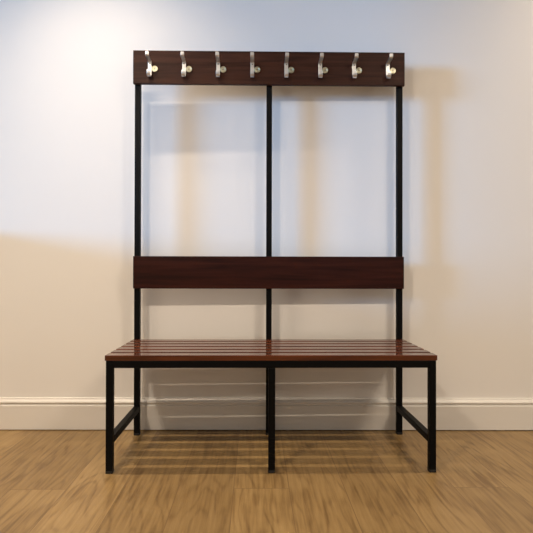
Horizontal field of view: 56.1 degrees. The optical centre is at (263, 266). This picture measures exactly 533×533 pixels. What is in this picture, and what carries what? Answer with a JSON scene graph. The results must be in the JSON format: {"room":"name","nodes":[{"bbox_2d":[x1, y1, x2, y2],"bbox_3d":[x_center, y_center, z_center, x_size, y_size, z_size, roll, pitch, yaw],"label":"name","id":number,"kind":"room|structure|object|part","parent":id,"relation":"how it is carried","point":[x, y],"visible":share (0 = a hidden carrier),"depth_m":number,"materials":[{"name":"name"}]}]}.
{"room":"changing room","nodes":[
{"label":"changing room","id":0,"kind":"room"},
{"bbox_2d":[0,0,532,397],"bbox_3d":[0.814,-0.571,2.379,4.820,2.650,0.121,0,0,0],"label":"wall","id":1,"kind":"structure","parent":0,"point":[67,88],"depth_m":2.32,"materials":[{"name":"white paint"}]},
{"bbox_2d":[0,397,532,429],"bbox_3d":[0.872,0.679,2.303,4.700,0.142,0.024,0,0,0],"label":"baseboard","id":2,"kind":"structure","parent":1,"relation":"attached to","point":[16,413],"depth_m":2.29,"materials":[{"name":"wood"}]},
{"bbox_2d":[0,430,532,532],"bbox_3d":[0.850,0.790,-0.075,4.820,0.100,5.033,0,0,-1],"label":"floor","id":3,"kind":"structure","parent":0,"point":[52,481],"depth_m":1.74,"materials":[{"name":"brown wood"}]},
{"bbox_2d":[105,50,436,473],"bbox_3d":[0.028,-0.103,2.037,1.208,1.708,0.445,0,0,-1],"label":"bench","id":4,"kind":"object","parent":3,"relation":"on","point":[268,69],"visible":1,"depth_m":2.21,"materials":[{"name":"brown wood"}]},
{"bbox_3d":[-0.557,0.542,1.816,0.025,0.404,0.025,0,0,-1],"label":"leg","id":5,"kind":"part","parent":4,"relation":"part of","materials":[{"name":"black metal"}]},
{"bbox_3d":[-0.563,-0.101,2.237,0.025,1.696,0.025,0,0,-1],"label":"post","id":6,"kind":"part","parent":4,"relation":"part of","materials":[{"name":"black metal"}]},
{"bbox_3d":[0.025,-0.100,2.247,0.025,1.696,0.025,0,0,-1],"label":"post","id":7,"kind":"part","parent":4,"relation":"part of","materials":[{"name":"black metal"}]},
{"bbox_3d":[0.030,0.355,1.826,1.150,0.027,0.025,0,0,-1],"label":"rail","id":8,"kind":"part","parent":4,"relation":"part of","materials":[{"name":"black metal"}]},
{"bbox_3d":[0.030,0.557,1.825,0.025,0.377,0.025,0,0,-1],"label":"leg","id":9,"kind":"part","parent":4,"relation":"part of","materials":[{"name":"black metal"}]},
{"bbox_3d":[0.612,-0.099,2.256,0.025,1.696,0.025,0,0,-1],"label":"post","id":10,"kind":"part","parent":4,"relation":"part of","materials":[{"name":"black metal"}]},
{"bbox_3d":[0.618,0.545,1.834,0.025,0.404,0.025,0,0,-1],"label":"leg","id":11,"kind":"part","parent":4,"relation":"part of","materials":[{"name":"black metal"}]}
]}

